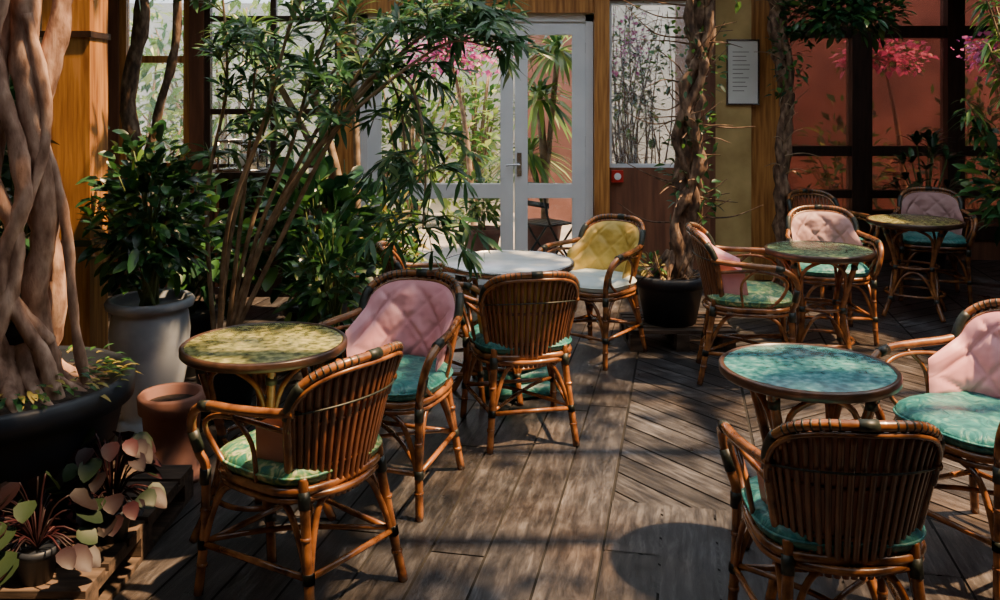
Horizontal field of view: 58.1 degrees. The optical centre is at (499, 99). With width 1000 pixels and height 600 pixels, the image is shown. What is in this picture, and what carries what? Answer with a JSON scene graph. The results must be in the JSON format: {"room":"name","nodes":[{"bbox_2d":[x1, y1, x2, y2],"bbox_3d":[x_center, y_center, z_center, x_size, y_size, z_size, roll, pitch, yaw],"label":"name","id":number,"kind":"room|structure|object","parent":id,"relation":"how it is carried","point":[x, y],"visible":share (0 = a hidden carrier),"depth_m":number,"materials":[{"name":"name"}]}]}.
{"room":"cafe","nodes":[
{"label":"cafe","id":0,"kind":"room"},
{"bbox_2d":[0,12,41,238],"bbox_3d":[-3.475,0.000,3.125,0.150,3.200,9.450,0,0,0],"label":"wall","id":1,"kind":"structure","parent":0,"point":[40,38],"depth_m":6.66,"materials":[{"name":"paint"}]},
{"bbox_2d":[108,0,709,286],"bbox_3d":[-0.800,0.000,7.775,5.200,3.200,0.150,0,0,0],"label":"wall","id":2,"kind":"structure","parent":0,"point":[639,192],"depth_m":7.70,"materials":[{"name":"brown wood"}]},
{"bbox_2d":[119,0,188,168],"bbox_3d":[-2.965,-0.375,7.765,0.610,1.950,0.070,0,0,0],"label":"window","id":3,"kind":"structure","parent":2,"relation":"in","point":[124,5],"depth_m":7.73,"materials":[{"name":"brown wood"}]},
{"bbox_2d":[204,0,336,169],"bbox_3d":[-1.955,-0.375,7.765,1.170,1.950,0.070,0,0,0],"label":"window","id":4,"kind":"structure","parent":2,"relation":"in","point":[209,111],"depth_m":7.74,"materials":[{"name":"brown"}]},
{"bbox_2d":[337,0,356,174],"bbox_3d":[-1.298,0.000,7.625,0.145,3.200,0.150,0,0,0],"label":"trim","id":5,"kind":"structure","parent":2,"relation":"attached to","point":[343,154],"depth_m":7.55,"materials":[{"name":"brown wood"}]},
{"bbox_2d":[357,13,592,284],"bbox_3d":[-0.212,0.430,7.713,2.015,2.340,0.154,0,0,0],"label":"door","id":6,"kind":"structure","parent":2,"relation":"in","point":[578,25],"depth_m":7.70,"materials":[{"name":"white wood"}]},
{"bbox_2d":[356,0,593,13],"bbox_3d":[-0.210,-0.805,7.660,2.020,0.130,0.080,0,0,0],"label":"trim","id":7,"kind":"structure","parent":2,"relation":"attached to","point":[535,6],"depth_m":7.62,"materials":[{"name":"brown wood"}]},
{"bbox_2d":[594,0,609,215],"bbox_3d":[0.863,0.000,7.650,0.125,3.200,0.100,0,0,0],"label":"trim","id":8,"kind":"structure","parent":2,"relation":"attached to","point":[601,7],"depth_m":7.60,"materials":[{"name":"brown wood"}]},
{"bbox_2d":[611,170,622,181],"bbox_3d":[1.000,0.650,7.671,0.100,0.100,0.057,0,0,0],"label":"fire alarm box","id":9,"kind":"object","parent":2,"relation":"attached to","point":[616,175],"visible":1,"depth_m":7.66,"materials":[{"name":"red plastic"}]},
{"bbox_2d":[610,1,685,167],"bbox_3d":[1.315,-0.135,7.765,0.770,1.430,0.070,0,0,0],"label":"window","id":10,"kind":"structure","parent":2,"relation":"in","point":[612,165],"depth_m":7.73,"materials":[{"name":"white"}]},
{"bbox_2d":[0,260,999,599],"bbox_3d":[0.900,1.601,3.750,8.600,0.003,10.500,0,0,0],"label":"floor","id":11,"kind":"structure","parent":0,"point":[690,558],"depth_m":3.60,"materials":[{"name":"brown wood"}]},
{"bbox_2d":[0,86,58,250],"bbox_3d":[-2.532,0.643,3.970,1.056,1.914,0.928,0,0,0],"label":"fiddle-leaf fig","id":12,"kind":"object","parent":11,"relation":"on","point":[27,245],"visible":0.07,"depth_m":4.14,"materials":[{"name":"green plant"}]},
{"bbox_2d":[0,76,117,345],"bbox_3d":[-2.748,0.657,5.101,1.058,1.886,1.222,0,0,-26],"label":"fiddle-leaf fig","id":13,"kind":"object","parent":11,"relation":"on","point":[14,338],"visible":0.04,"depth_m":4.96,"materials":[{"name":"green plant"}]},
{"bbox_2d":[39,0,110,349],"bbox_3d":[-2.075,0.000,4.400,0.250,3.200,0.220,0,0,0],"label":"wooden post","id":14,"kind":"object","parent":11,"relation":"on","point":[79,127],"visible":0.49,"depth_m":4.30,"materials":[{"name":"brown wood"}]},
{"bbox_2d":[0,465,192,599],"bbox_3d":[-1.795,1.535,3.160,1.110,0.130,0.960,0,0,0],"label":"wooden pallet","id":15,"kind":"object","parent":11,"relation":"on","point":[119,561],"visible":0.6,"depth_m":3.02,"materials":[{"name":"brown wood"}]},
{"bbox_2d":[1,509,16,550],"bbox_3d":[-1.617,1.348,2.720,0.276,0.244,0.291,0,0,-25],"label":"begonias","id":16,"kind":"object","parent":15,"relation":"on","point":[8,548],"visible":0.12,"depth_m":2.80,"materials":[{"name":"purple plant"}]},
{"bbox_2d":[0,471,102,586],"bbox_3d":[-1.413,1.310,2.737,0.395,0.320,0.402,0,0,0],"label":"begonias","id":17,"kind":"object","parent":15,"relation":"on","point":[35,555],"visible":1,"depth_m":2.73,"materials":[{"name":"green plant"}]},
{"bbox_2d":[0,0,141,548],"bbox_3d":[-1.798,-0.018,3.252,1.708,2.955,1.737,0,0,0],"label":"ficus tree","id":18,"kind":"object","parent":15,"relation":"on","point":[52,394],"visible":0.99,"depth_m":3.11,"materials":[{"name":"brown plant"}]},
{"bbox_2d":[47,428,166,544],"bbox_3d":[-1.292,1.290,3.008,0.375,0.361,0.373,0,0,0],"label":"begonias","id":19,"kind":"object","parent":15,"relation":"on","point":[139,449],"visible":0.89,"depth_m":2.95,"materials":[{"name":"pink plant"}]},
{"bbox_2d":[75,120,218,445],"bbox_3d":[-1.643,0.847,4.206,0.633,1.507,0.642,0,0,-16],"label":"rubber plant","id":20,"kind":"object","parent":11,"relation":"on","point":[150,325],"visible":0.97,"depth_m":4.11,"materials":[{"name":"green plant"}]},
{"bbox_2d":[119,0,181,291],"bbox_3d":[-2.316,0.085,5.906,1.136,3.044,0.769,0,0,0],"label":"fig tree","id":21,"kind":"object","parent":11,"relation":"on","point":[130,76],"visible":0.52,"depth_m":6.05,"materials":[{"name":"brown plant"}]},
{"bbox_2d":[137,382,210,483],"bbox_3d":[-1.400,1.423,3.840,0.320,0.355,0.320,0,0,0],"label":"terracotta pot","id":22,"kind":"object","parent":11,"relation":"on","point":[163,409],"visible":0.73,"depth_m":3.75,"materials":[{"name":"ceramic"}]},
{"bbox_2d":[108,158,267,377],"bbox_3d":[-1.861,0.960,5.301,1.026,1.279,0.965,0,0,0],"label":"philodendron","id":23,"kind":"object","parent":11,"relation":"on","point":[199,312],"visible":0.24,"depth_m":5.21,"materials":[{"name":"green plant"}]},
{"bbox_2d":[200,168,318,298],"bbox_3d":[-1.750,1.060,6.675,0.800,1.080,0.450,0,0,0],"label":"wooden console","id":24,"kind":"object","parent":11,"relation":"on","point":[223,202],"visible":0.13,"depth_m":6.85},
{"bbox_2d":[215,128,268,171],"bbox_3d":[-1.900,0.362,6.650,0.330,0.316,0.292,0,0,0],"label":"glass lantern","id":25,"kind":"object","parent":24,"relation":"on","point":[259,160],"visible":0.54,"depth_m":6.54,"materials":[{"name":"clear glass"}]},
{"bbox_2d":[179,321,346,562],"bbox_3d":[-0.875,1.252,3.350,0.606,0.710,0.606,0,0,0],"label":"bistro table","id":26,"kind":"object","parent":11,"relation":"on","point":[262,350],"visible":0.62,"depth_m":3.25,"materials":[{"name":"stone"}]},
{"bbox_2d":[186,341,407,599],"bbox_3d":[-0.619,1.189,2.955,0.587,0.830,0.592,0,0,35],"label":"rattan armchair","id":27,"kind":"object","parent":11,"relation":"on","point":[325,441],"visible":0.99,"depth_m":2.78,"materials":[{"name":"wicker"}]},
{"bbox_2d":[220,429,381,486],"bbox_3d":[-0.657,1.145,2.982,0.457,0.079,0.478,0,0,35],"label":"seat cushion","id":28,"kind":"object","parent":27,"relation":"on","point":[237,465],"depth_m":2.79,"materials":[{"name":"green fabric"}]},
{"bbox_2d":[255,363,385,464],"bbox_3d":[-0.528,0.977,2.892,0.291,0.317,0.444,0,0,35],"label":"cushion","id":29,"kind":"object","parent":27,"relation":"on","point":[334,416],"depth_m":2.75,"materials":[{"name":"fabric"}]},
{"bbox_2d":[199,0,396,320],"bbox_3d":[-1.448,0.374,6.601,1.567,2.451,0.901,0,0,0],"label":"dracaena","id":30,"kind":"object","parent":11,"relation":"on","point":[351,7],"visible":0.37,"depth_m":6.58,"materials":[{"name":"plant"}]},
{"bbox_2d":[240,143,400,322],"bbox_3d":[-1.100,0.927,5.469,0.925,1.345,0.931,0,0,-43],"label":"philodendron","id":31,"kind":"object","parent":11,"relation":"on","point":[324,195],"visible":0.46,"depth_m":5.33,"materials":[{"name":"green plant"}]},
{"bbox_2d":[273,197,381,371],"bbox_3d":[-0.911,1.054,4.805,0.608,1.091,0.576,0,0,43],"label":"potted schefflera","id":32,"kind":"object","parent":11,"relation":"on","point":[337,254],"visible":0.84,"depth_m":4.73,"materials":[{"name":"green plant"}]},
{"bbox_2d":[154,0,558,420],"bbox_3d":[-0.700,0.155,4.425,2.006,2.891,1.485,0,0,0],"label":"potted oleander","id":33,"kind":"object","parent":11,"relation":"on","point":[476,19],"visible":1,"depth_m":4.35,"materials":[{"name":"plant"}]},
{"bbox_2d":[300,269,464,521],"bbox_3d":[-0.441,1.180,3.765,0.604,0.846,0.599,0,0,20],"label":"rattan armchair","id":34,"kind":"object","parent":11,"relation":"on","point":[419,309],"visible":0.82,"depth_m":3.86,"materials":[{"name":"wicker"}]},
{"bbox_2d":[345,280,454,371],"bbox_3d":[-0.403,0.964,3.870,0.452,0.323,0.297,0,0,20],"label":"cushion","id":35,"kind":"object","parent":34,"relation":"on","point":[412,313],"depth_m":3.93,"materials":[{"name":"pink fabric"}]},
{"bbox_2d":[387,354,452,401],"bbox_3d":[-0.457,1.135,3.720,0.488,0.081,0.466,0,0,20],"label":"seat cushion","id":36,"kind":"object","parent":34,"relation":"on","point":[406,388],"depth_m":3.61,"materials":[{"name":"teal fabric"}]},
{"bbox_2d":[355,186,428,283],"bbox_3d":[-0.747,1.068,5.956,0.558,1.064,0.598,0,0,0],"label":"shrub","id":37,"kind":"object","parent":11,"relation":"on","point":[408,252],"visible":0.2,"depth_m":5.91,"materials":[{"name":"green plant"}]},
{"bbox_2d":[375,240,485,405],"bbox_3d":[-0.386,1.189,4.917,0.587,0.830,0.592,0,0,-7],"label":"rattan armchair","id":38,"kind":"object","parent":11,"relation":"on","point":[478,371],"visible":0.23,"depth_m":4.74,"materials":[{"name":"wicker"}]},
{"bbox_2d":[464,304,477,322],"bbox_3d":[-0.339,1.145,4.923,0.457,0.079,0.478,0,0,-7],"label":"seat cushion","id":39,"kind":"object","parent":38,"relation":"on","point":[474,315],"depth_m":4.77,"materials":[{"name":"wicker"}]},
{"bbox_2d":[442,250,574,405],"bbox_3d":[0.045,1.253,5.020,0.740,0.711,0.740,0,0,0],"label":"bistro table","id":40,"kind":"object","parent":11,"relation":"on","point":[497,262],"visible":0.31,"depth_m":4.94,"materials":[{"name":"white stone"}]},
{"bbox_2d":[475,363,556,400],"bbox_3d":[0.090,1.521,4.980,0.410,0.159,0.410,0,0,-17],"label":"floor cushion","id":41,"kind":"object","parent":11,"relation":"on","point":[543,388],"visible":0.2,"depth_m":4.81,"materials":[{"name":"teal fabric"}]},
{"bbox_2d":[455,271,579,453],"bbox_3d":[0.106,1.189,4.335,0.592,0.830,0.587,0,0,-13],"label":"rattan armchair","id":42,"kind":"object","parent":11,"relation":"on","point":[525,319],"visible":0.98,"depth_m":4.15,"materials":[{"name":"wicker"}]},
{"bbox_2d":[469,324,571,354],"bbox_3d":[0.095,1.145,4.380,0.478,0.079,0.457,0,0,-13],"label":"seat cushion","id":43,"kind":"object","parent":42,"relation":"on","point":[558,343],"depth_m":4.17,"materials":[{"name":"teal fabric"}]},
{"bbox_2d":[477,282,569,345],"bbox_3d":[0.130,0.977,4.227,0.444,0.317,0.291,0,0,-13],"label":"cushion","id":44,"kind":"object","parent":42,"relation":"on","point":[508,313],"depth_m":4.13,"materials":[{"name":"fabric"}]},
{"bbox_2d":[537,213,647,370],"bbox_3d":[0.617,1.176,5.700,0.610,0.855,0.605,0,0,41],"label":"rattan armchair","id":45,"kind":"object","parent":11,"relation":"on","point":[606,254],"visible":0.89,"depth_m":5.72,"materials":[{"name":"wicker"}]},
{"bbox_2d":[569,268,636,292],"bbox_3d":[0.586,1.131,5.664,0.492,0.081,0.471,0,0,41],"label":"seat cushion","id":46,"kind":"object","parent":45,"relation":"on","point":[591,280],"depth_m":5.53,"materials":[{"name":"fabric"}]},
{"bbox_2d":[567,221,638,278],"bbox_3d":[0.691,0.958,5.787,0.457,0.326,0.300,0,0,41],"label":"cushion","id":47,"kind":"object","parent":45,"relation":"on","point":[598,243],"depth_m":5.87,"materials":[{"name":"yellow fabric"}]},
{"bbox_2d":[619,312,735,351],"bbox_3d":[1.165,1.535,5.990,0.670,0.130,0.540,0,0,0],"label":"wooden pallet","id":48,"kind":"object","parent":11,"relation":"on","point":[679,338],"visible":0.66,"depth_m":5.76,"materials":[{"name":"brown wood"}]},
{"bbox_2d":[617,0,762,327],"bbox_3d":[1.328,-0.017,5.990,1.090,2.974,0.894,0,0,0],"label":"ficus tree","id":49,"kind":"object","parent":48,"relation":"on","point":[670,291],"visible":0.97,"depth_m":5.88,"materials":[{"name":"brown plant"}]},
{"bbox_2d":[685,222,801,385],"bbox_3d":[1.393,1.164,5.226,0.623,0.880,0.628,0,0,12],"label":"rattan armchair","id":50,"kind":"object","parent":11,"relation":"on","point":[726,288],"visible":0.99,"depth_m":5.05,"materials":[{"name":"wicker"}]},
{"bbox_2d":[698,231,747,294],"bbox_3d":[1.279,0.939,5.249,0.309,0.336,0.470,0,0,12],"label":"cushion","id":51,"kind":"object","parent":50,"relation":"on","point":[717,278],"depth_m":5.06,"materials":[{"name":"pink fabric"}]},
{"bbox_2d":[707,280,792,307],"bbox_3d":[1.442,1.117,5.215,0.485,0.084,0.507,0,0,12],"label":"seat cushion","id":52,"kind":"object","parent":50,"relation":"on","point":[758,294],"depth_m":5.03,"materials":[{"name":"green fabric"}]},
{"bbox_2d":[719,343,902,599],"bbox_3d":[1.040,1.252,3.040,0.586,0.710,0.586,0,0,0],"label":"bistro table","id":53,"kind":"object","parent":11,"relation":"on","point":[836,378],"visible":0.5,"depth_m":2.94,"materials":[{"name":"stone"}]},
{"bbox_2d":[764,240,876,350],"bbox_3d":[1.930,1.252,5.440,0.640,0.710,0.640,0,0,0],"label":"bistro table","id":54,"kind":"object","parent":11,"relation":"on","point":[839,255],"visible":0.77,"depth_m":5.31,"materials":[{"name":"stone"}]},
{"bbox_2d":[717,419,944,599],"bbox_3d":[0.934,1.201,2.515,0.574,0.805,0.570,0,0,3],"label":"rattan armchair","id":55,"kind":"object","parent":11,"relation":"on","point":[845,498],"visible":1,"depth_m":2.34,"materials":[{"name":"wicker"}]},
{"bbox_2d":[741,476,926,554],"bbox_3d":[0.936,1.158,2.560,0.464,0.077,0.444,0,0,3],"label":"seat cushion","id":56,"kind":"object","parent":55,"relation":"on","point":[780,534],"depth_m":2.36,"materials":[{"name":"teal fabric"}]},
{"bbox_2d":[755,437,923,536],"bbox_3d":[0.928,0.995,2.408,0.430,0.308,0.283,0,0,3],"label":"cushion","id":57,"kind":"object","parent":55,"relation":"on","point":[809,486],"depth_m":2.32,"materials":[{"name":"pink fabric"}]},
{"bbox_2d":[786,189,879,299],"bbox_3d":[2.652,1.176,7.325,0.610,0.855,0.605,0,0,-18],"label":"rattan armchair","id":58,"kind":"object","parent":11,"relation":"on","point":[792,195],"visible":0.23,"depth_m":7.53,"materials":[{"name":"wicker"}]},
{"bbox_2d":[785,204,883,345],"bbox_3d":[2.243,1.176,6.167,0.610,0.855,0.605,0,0,7],"label":"rattan armchair","id":59,"kind":"object","parent":11,"relation":"on","point":[816,222],"visible":0.54,"depth_m":6.25,"materials":[{"name":"wicker"}]},
{"bbox_2d":[791,211,862,245],"bbox_3d":[2.257,0.958,6.279,0.457,0.326,0.300,0,0,7],"label":"cushion","id":60,"kind":"object","parent":59,"relation":"on","point":[833,226],"depth_m":6.35,"materials":[{"name":"fabric"}]},
{"bbox_2d":[800,262,869,276],"bbox_3d":[2.237,1.131,6.119,0.492,0.081,0.471,0,0,7],"label":"seat cushion","id":61,"kind":"object","parent":59,"relation":"on","point":[823,270],"depth_m":5.92,"materials":[{"name":"teal fabric"}]},
{"bbox_2d":[756,0,916,290],"bbox_3d":[2.785,0.076,7.443,1.274,3.060,0.749,0,0,0],"label":"tree","id":62,"kind":"object","parent":11,"relation":"on","point":[834,16],"visible":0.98,"depth_m":7.52,"materials":[{"name":"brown plant"}]},
{"bbox_2d":[866,214,965,322],"bbox_3d":[3.110,1.252,6.750,0.680,0.711,0.680,0,0,0],"label":"bistro table","id":63,"kind":"object","parent":11,"relation":"on","point":[902,223],"visible":1,"depth_m":6.66,"materials":[{"name":"wicker"}]},
{"bbox_2d":[876,129,974,273],"bbox_3d":[3.996,0.932,8.433,0.888,1.335,0.941,0,0,0],"label":"potted aspidistra","id":64,"kind":"object","parent":11,"relation":"on","point":[932,141],"visible":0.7,"depth_m":8.31,"materials":[{"name":"green plant"}]},
{"bbox_2d":[870,298,999,599],"bbox_3d":[1.734,1.176,3.212,0.605,0.855,0.610,0,0,-26],"label":"rattan armchair","id":65,"kind":"object","parent":11,"relation":"on","point":[961,399],"visible":0.89,"depth_m":3.33,"materials":[{"name":"wicker"}]},
{"bbox_2d":[892,391,999,454],"bbox_3d":[1.691,1.131,3.191,0.471,0.081,0.492,0,0,-26],"label":"seat cushion","id":66,"kind":"object","parent":65,"relation":"on","point":[968,421],"depth_m":3.15,"materials":[{"name":"teal fabric"}]},
{"bbox_2d":[928,311,999,398],"bbox_3d":[1.837,0.958,3.260,0.300,0.326,0.457,0,0,-26],"label":"cushion","id":67,"kind":"object","parent":65,"relation":"on","point":[968,367],"depth_m":3.40,"materials":[{"name":"pink fabric"}]},
{"bbox_2d":[892,186,977,305],"bbox_3d":[3.530,1.168,7.356,0.622,0.871,0.617,0,0,21],"label":"rattan armchair","id":68,"kind":"object","parent":11,"relation":"on","point":[927,200],"visible":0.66,"depth_m":7.30,"materials":[{"name":"wicker"}]},
{"bbox_2d":[901,192,963,234],"bbox_3d":[3.570,0.945,7.464,0.466,0.333,0.306,0,0,21],"label":"cushion","id":69,"kind":"object","parent":68,"relation":"on","point":[942,204],"depth_m":7.54,"materials":[{"name":"fabric"}]},
{"bbox_2d":[902,231,966,246],"bbox_3d":[3.512,1.122,7.310,0.502,0.083,0.480,0,0,21],"label":"seat cushion","id":70,"kind":"object","parent":68,"relation":"on","point":[910,238],"depth_m":7.16,"materials":[{"name":"teal fabric"}]},
{"bbox_2d":[946,0,999,246],"bbox_3d":[3.544,0.420,6.185,0.812,2.360,0.729,0,0,0],"label":"plant","id":71,"kind":"object","parent":11,"relation":"on","point":[989,50],"visible":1,"depth_m":6.24,"materials":[{"name":"green plant"}]},
{"bbox_2d":[675,0,715,243],"bbox_3d":[1.830,0.000,8.500,0.100,3.200,1.300,0,0,0],"label":"wall","id":72,"kind":"structure","parent":0,"point":[680,61],"depth_m":7.85,"materials":[{"name":"white paint"}]},
{"bbox_2d":[716,0,779,280],"bbox_3d":[2.188,0.000,8.125,0.605,3.200,0.390,0,0,0],"label":"pillar","id":73,"kind":"structure","parent":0,"point":[741,161],"depth_m":7.95,"materials":[{"name":"paint"}]},
{"bbox_2d":[726,39,758,104],"bbox_3d":[2.140,-0.245,7.938,0.290,0.580,0.025,0,0,0],"label":"notice board","id":74,"kind":"object","parent":73,"relation":"attached to","point":[742,64],"visible":1,"depth_m":7.93,"materials":[{"name":"paper"}]},
{"bbox_2d":[872,218,999,259],"bbox_3d":[3.540,0.000,9.075,3.320,3.200,0.150,0,0,0],"label":"wall","id":75,"kind":"structure","parent":0,"point":[981,249],"depth_m":9.00,"materials":[{"name":"red paint"}]},
{"bbox_2d":[780,0,999,246],"bbox_3d":[3.975,0.100,9.020,2.450,2.800,0.160,0,0,0],"label":"window","id":76,"kind":"structure","parent":75,"relation":"in","point":[855,109],"depth_m":9.03,"materials":[{"name":"black"}]},
{"label":"outside","id":77,"kind":"structure","parent":0,"visible":0},
{"bbox_2d":[385,213,571,261],"bbox_3d":[0.500,1.665,12.930,19.000,0.070,10.140,0,0,0],"label":"ground","id":78,"kind":"structure","parent":77,"point":[565,229],"depth_m":10.59,"materials":[{"name":"grey concrete"}]},
{"bbox_2d":[130,0,499,225],"bbox_3d":[-2.205,0.050,10.786,5.417,3.457,3.087,0,0,-13],"label":"hedge","id":79,"kind":"object","parent":78,"relation":"on","point":[481,139],"visible":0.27,"depth_m":11.51,"materials":[{"name":"green plant"}]},
{"bbox_2d":[130,3,674,221],"bbox_3d":[0.500,0.015,12.600,19.000,3.230,1.200,0,0,0],"label":"wall","id":80,"kind":"structure","parent":78,"relation":"on","point":[167,7],"depth_m":12.00,"materials":[{"name":"white paint"}]},
{"bbox_2d":[397,198,436,261],"bbox_3d":[-0.820,1.265,8.750,0.680,0.730,0.680,0,0,0],"label":"garden table","id":81,"kind":"object","parent":78,"relation":"on","point":[416,241],"visible":0.06,"depth_m":8.73,"materials":[{"name":"grey metal"}]},
{"bbox_2d":[395,35,513,225],"bbox_3d":[-0.588,0.289,10.617,1.550,2.689,0.728,0,0,0],"label":"bougainvillea","id":82,"kind":"object","parent":78,"relation":"on","point":[462,63],"visible":0.27,"depth_m":10.60,"materials":[{"name":"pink plant"}]},
{"bbox_2d":[457,170,499,251],"bbox_3d":[-0.158,1.168,9.151,0.586,0.924,0.614,0,0,0],"label":"potted shrub","id":83,"kind":"object","parent":78,"relation":"on","point":[492,231],"visible":0.56,"depth_m":9.05,"materials":[{"name":"green plant"}]},
{"bbox_2d":[468,35,620,252],"bbox_3d":[0.423,0.433,9.430,1.736,2.394,1.343,0,0,32],"label":"cordyline","id":84,"kind":"object","parent":78,"relation":"on","point":[541,90],"visible":0.63,"depth_m":9.30,"materials":[{"name":"green plant"}]},
{"bbox_2d":[528,182,571,255],"bbox_3d":[0.460,1.208,8.600,0.458,0.859,0.384,0,0,-36],"label":"garden chair","id":85,"kind":"object","parent":78,"relation":"on","point":[548,222],"visible":0.44,"depth_m":8.51,"materials":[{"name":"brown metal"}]},
{"bbox_2d":[612,5,677,162],"bbox_3d":[1.229,0.229,8.528,0.932,2.811,0.957,0,0,0],"label":"shrub","id":86,"kind":"object","parent":78,"relation":"on","point":[633,143],"visible":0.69,"depth_m":8.49,"materials":[{"name":"grey plant"}]}
]}

